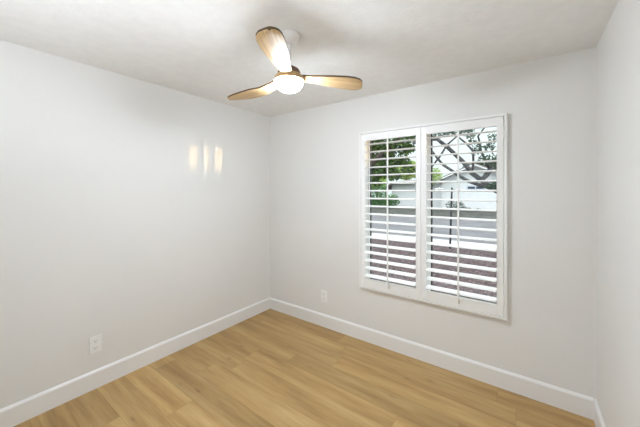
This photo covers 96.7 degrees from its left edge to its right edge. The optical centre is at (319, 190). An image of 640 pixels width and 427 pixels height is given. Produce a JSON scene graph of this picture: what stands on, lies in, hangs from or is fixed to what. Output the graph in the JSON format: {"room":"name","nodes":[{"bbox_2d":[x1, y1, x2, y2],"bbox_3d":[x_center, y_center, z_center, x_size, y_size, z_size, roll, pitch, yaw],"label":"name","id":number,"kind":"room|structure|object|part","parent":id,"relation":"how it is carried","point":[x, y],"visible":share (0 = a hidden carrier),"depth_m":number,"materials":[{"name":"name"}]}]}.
{"room":"empty bedroom","nodes":[
{"label":"empty bedroom","id":0,"kind":"room"},
{"bbox_2d":[0,40,269,408],"bbox_3d":[-1.556,0.279,2.500,0.150,2.440,3.220,0,0,36],"label":"wall","id":1,"kind":"structure","parent":0,"point":[135,213],"depth_m":2.24,"materials":[{"name":"paint"}]},
{"bbox_2d":[89,334,101,354],"bbox_3d":[-1.704,1.166,2.160,0.011,0.126,0.078,0,0,36],"label":"wall outlet","id":2,"kind":"object","parent":1,"relation":"attached to","point":[95,343],"visible":1,"depth_m":2.16,"materials":[{"name":"white plastic"}]},
{"bbox_2d":[0,297,269,426],"bbox_3d":[-1.498,1.430,2.439,0.015,0.138,2.950,0,0,36],"label":"baseboard","id":3,"kind":"structure","parent":1,"relation":"attached to","point":[12,415],"depth_m":2.24,"materials":[{"name":"white paint"}]},
{"bbox_2d":[14,309,594,426],"bbox_3d":[-0.273,1.559,1.567,3.322,0.120,3.220,0,0,36],"label":"floor","id":4,"kind":"structure","parent":0,"point":[270,368],"depth_m":2.10,"materials":[{"name":"brown wood"}]},
{"bbox_2d":[0,0,618,116],"bbox_3d":[-0.273,-1.001,1.567,3.322,0.120,3.220,0,0,36],"label":"ceiling","id":5,"kind":"structure","parent":0,"point":[207,49],"depth_m":1.74,"materials":[{"name":"paint"}]},
{"bbox_2d":[227,26,361,99],"bbox_3d":[-0.276,-0.768,1.754,0.834,0.343,0.817,0,0,36],"label":"ceiling fan","id":6,"kind":"object","parent":5,"relation":"hanging from","point":[276,44],"visible":1,"depth_m":1.67,"materials":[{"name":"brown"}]},
{"bbox_3d":[-0.423,-0.659,1.873,0.459,0.062,0.131,0,0,32],"label":"blade","id":7,"kind":"part","parent":6,"relation":"part of","materials":[{"name":"brown wood"}]},
{"bbox_3d":[-0.216,-0.692,1.447,0.131,0.029,0.450,0,0,5],"label":"blade","id":8,"kind":"part","parent":6,"relation":"part of","materials":[{"name":"brown wood"}]},
{"bbox_3d":[-0.187,-0.628,1.720,0.173,0.063,0.173,0,0,36],"label":"lamp shade","id":9,"kind":"part","parent":6,"relation":"part of","materials":[{"name":"white glass"}]},
{"bbox_3d":[0.067,-0.682,1.779,0.428,0.039,0.131,0,0,-14],"label":"blade","id":10,"kind":"part","parent":6,"relation":"part of","materials":[{"name":"brown wood"}]},
{"bbox_2d":[270,47,595,399],"bbox_3d":[0.629,0.279,2.809,3.022,2.440,0.150,0,0,36],"label":"wall","id":11,"kind":"structure","parent":0,"point":[548,333],"depth_m":2.19,"materials":[{"name":"paint"}]},
{"bbox_2d":[321,290,326,302],"bbox_3d":[0.043,1.163,3.135,0.078,0.126,0.011,0,0,36],"label":"wall outlet","id":12,"kind":"object","parent":11,"relation":"attached to","point":[323,293],"visible":1,"depth_m":3.13,"materials":[{"name":"white plastic"}]},
{"bbox_2d":[270,298,593,419],"bbox_3d":[0.581,1.430,2.743,2.992,0.138,0.015,0,0,36],"label":"baseboard","id":13,"kind":"structure","parent":11,"relation":"attached to","point":[567,400],"depth_m":2.34,"materials":[{"name":"white paint"}]},
{"bbox_2d":[368,134,496,303],"bbox_3d":[0.986,0.194,2.599,1.177,1.500,0.060,0,0,36],"label":"window","id":14,"kind":"structure","parent":11,"relation":"in","point":[429,141],"depth_m":2.59,"materials":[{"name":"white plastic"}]},
{"bbox_3d":[0.986,0.194,2.599,1.177,1.500,0.060,0,0,36],"label":"frame","id":15,"kind":"part","parent":14,"relation":"part of","materials":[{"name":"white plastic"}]},
{"bbox_2d":[360,127,420,298],"bbox_3d":[0.646,0.194,2.669,0.592,1.502,0.102,0,0,36],"label":"plantation shutter","id":16,"kind":"object","parent":14,"relation":"attached to","point":[380,285],"visible":1,"depth_m":2.62,"materials":[{"name":"white paint"}]},
{"bbox_3d":[0.624,0.188,2.630,0.013,1.347,0.012,0,0,36],"label":"tilt rod","id":17,"kind":"part","parent":16,"relation":"part of","materials":[{"name":"white paint"}]},
{"bbox_3d":[0.653,-0.524,2.670,0.496,0.066,0.030,0,0,36],"label":"rail","id":18,"kind":"part","parent":16,"relation":"part of","materials":[{"name":"white paint"}]},
{"bbox_3d":[0.653,0.907,2.670,0.496,0.076,0.030,0,0,36],"label":"rail","id":19,"kind":"part","parent":16,"relation":"part of","materials":[{"name":"white paint"}]},
{"bbox_3d":[0.749,0.194,2.779,0.558,1.476,0.022,0,0,36],"label":"sash","id":20,"kind":"part","parent":14,"relation":"part of","materials":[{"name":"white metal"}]},
{"bbox_2d":[421,116,504,316],"bbox_3d":[1.138,0.194,2.312,0.616,1.502,0.102,0,0,36],"label":"plantation shutter","id":21,"kind":"object","parent":14,"relation":"attached to","point":[497,309],"visible":1,"depth_m":2.28,"materials":[{"name":"white paint"}]},
{"bbox_3d":[1.107,0.188,2.279,0.013,1.347,0.012,0,0,36],"label":"tilt rod","id":22,"kind":"part","parent":21,"relation":"part of","materials":[{"name":"white paint"}]},
{"bbox_3d":[1.136,-0.524,2.319,0.519,0.066,0.030,0,0,36],"label":"rail","id":23,"kind":"part","parent":21,"relation":"part of","materials":[{"name":"white paint"}]},
{"bbox_3d":[1.136,0.907,2.319,0.519,0.076,0.030,0,0,36],"label":"rail","id":24,"kind":"part","parent":21,"relation":"part of","materials":[{"name":"white paint"}]},
{"bbox_3d":[1.234,0.194,2.427,0.549,1.476,0.022,0,0,36],"label":"sash","id":25,"kind":"part","parent":14,"relation":"part of","materials":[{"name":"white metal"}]},
{"bbox_2d":[359,113,506,319],"bbox_3d":[0.902,0.194,2.494,1.235,1.546,0.038,0,0,36],"label":"trim","id":26,"kind":"structure","parent":11,"relation":"attached to","point":[504,115],"depth_m":2.27,"materials":[{"name":"white paint"}]},
{"bbox_2d":[596,0,639,426],"bbox_3d":[1.010,0.279,0.635,0.150,2.440,3.220,0,0,36],"label":"wall","id":27,"kind":"structure","parent":0,"point":[618,47],"depth_m":1.43,"materials":[{"name":"paint"}]},
{"bbox_2d":[594,399,605,426],"bbox_3d":[0.935,1.430,0.671,0.015,0.138,2.950,0,0,36],"label":"baseboard","id":28,"kind":"structure","parent":27,"relation":"attached to","point":[598,419],"depth_m":1.76,"materials":[{"name":"white paint"}]},
{"label":"outside","id":29,"kind":"structure","parent":0,"visible":0},
{"bbox_2d":[372,202,496,218],"bbox_3d":[21.639,1.769,34.299,120.000,0.300,44.200,0,0,36],"label":"yard","id":30,"kind":"structure","parent":29,"point":[403,211],"depth_m":21.13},
{"bbox_2d":[377,178,388,196],"bbox_3d":[5.957,-0.048,28.991,2.227,3.334,1.334,0,0,36],"label":"bush","id":31,"kind":"object","parent":30,"relation":"on","point":[383,180],"visible":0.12,"depth_m":28.63,"materials":[{"name":"green plant"}]},
{"bbox_2d":[372,184,399,207],"bbox_3d":[5.804,0.444,27.491,4.019,2.523,1.306,0,0,36],"label":"hedge","id":32,"kind":"object","parent":30,"relation":"on","point":[379,202],"visible":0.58,"depth_m":27.26,"materials":[{"name":"green plant"}]},
{"bbox_2d":[398,160,415,179],"bbox_3d":[13.038,-1.463,43.186,4.377,6.174,3.115,0,0,36],"label":"tree","id":33,"kind":"object","parent":30,"relation":"on","point":[404,177],"visible":0.21,"depth_m":42.45,"materials":[{"name":"green plant"}]},
{"bbox_2d":[433,167,442,186],"bbox_3d":[9.255,-0.190,23.646,1.863,3.626,1.310,0,0,36],"label":"round tree","id":34,"kind":"object","parent":30,"relation":"on","point":[436,177],"visible":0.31,"depth_m":23.30,"materials":[{"name":"green plant"}]},
{"bbox_2d":[381,163,496,208],"bbox_3d":[13.366,-0.331,29.334,12.250,3.900,11.160,0,0,36],"label":"house","id":35,"kind":"structure","parent":30,"relation":"on","point":[477,167],"depth_m":24.35,"materials":[{"name":"white paint"}]},
{"bbox_2d":[445,201,470,210],"bbox_3d":[11.056,1.241,22.826,2.044,0.956,0.909,0,0,36],"label":"shrub","id":36,"kind":"object","parent":30,"relation":"on","point":[453,202],"visible":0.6,"depth_m":22.78,"materials":[{"name":"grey plant"}]},
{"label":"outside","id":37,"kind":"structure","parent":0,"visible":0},
{"bbox_2d":[372,239,496,302],"bbox_3d":[0.552,1.769,6.976,30.000,0.300,6.499,0,0,36],"label":"gravel","id":38,"kind":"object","parent":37,"point":[472,252],"visible":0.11,"depth_m":6.16,"materials":[{"name":"brown gravel"}]},
{"bbox_2d":[372,136,415,187],"bbox_3d":[2.011,-0.280,9.286,2.688,3.918,1.201,0,0,36],"label":"leafy tree","id":39,"kind":"object","parent":38,"relation":"on","point":[399,145],"visible":0.48,"depth_m":8.85,"materials":[{"name":"green plant"}]},
{"bbox_2d":[449,187,454,248],"bbox_3d":[3.687,0.779,7.903,0.198,1.741,0.056,0,0,42],"label":"post","id":40,"kind":"object","parent":38,"relation":"on","point":[450,231],"visible":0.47,"depth_m":7.92,"materials":[{"name":"grey metal"}]},
{"bbox_2d":[412,128,496,193],"bbox_3d":[3.891,-0.133,7.734,2.509,3.615,1.429,0,0,36],"label":"tree","id":41,"kind":"object","parent":38,"relation":"on","point":[487,185],"visible":0.52,"depth_m":7.62,"materials":[{"name":"grey plant"}]},
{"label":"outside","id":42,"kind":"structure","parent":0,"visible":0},
{"bbox_2d":[372,215,496,244],"bbox_3d":[6.166,1.799,13.001,120.000,0.240,8.450,0,0,36],"label":"road","id":43,"kind":"structure","parent":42,"point":[445,222],"depth_m":12.98,"materials":[{"name":"grey asphalt"}]},
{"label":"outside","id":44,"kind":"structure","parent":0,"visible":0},
{"bbox_2d":[372,233,496,248],"bbox_3d":[3.477,1.762,9.300,60.000,0.315,0.700,0,0,36],"label":"sidewalk","id":45,"kind":"structure","parent":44,"point":[373,234],"depth_m":8.98,"materials":[{"name":"concrete"}]}
]}

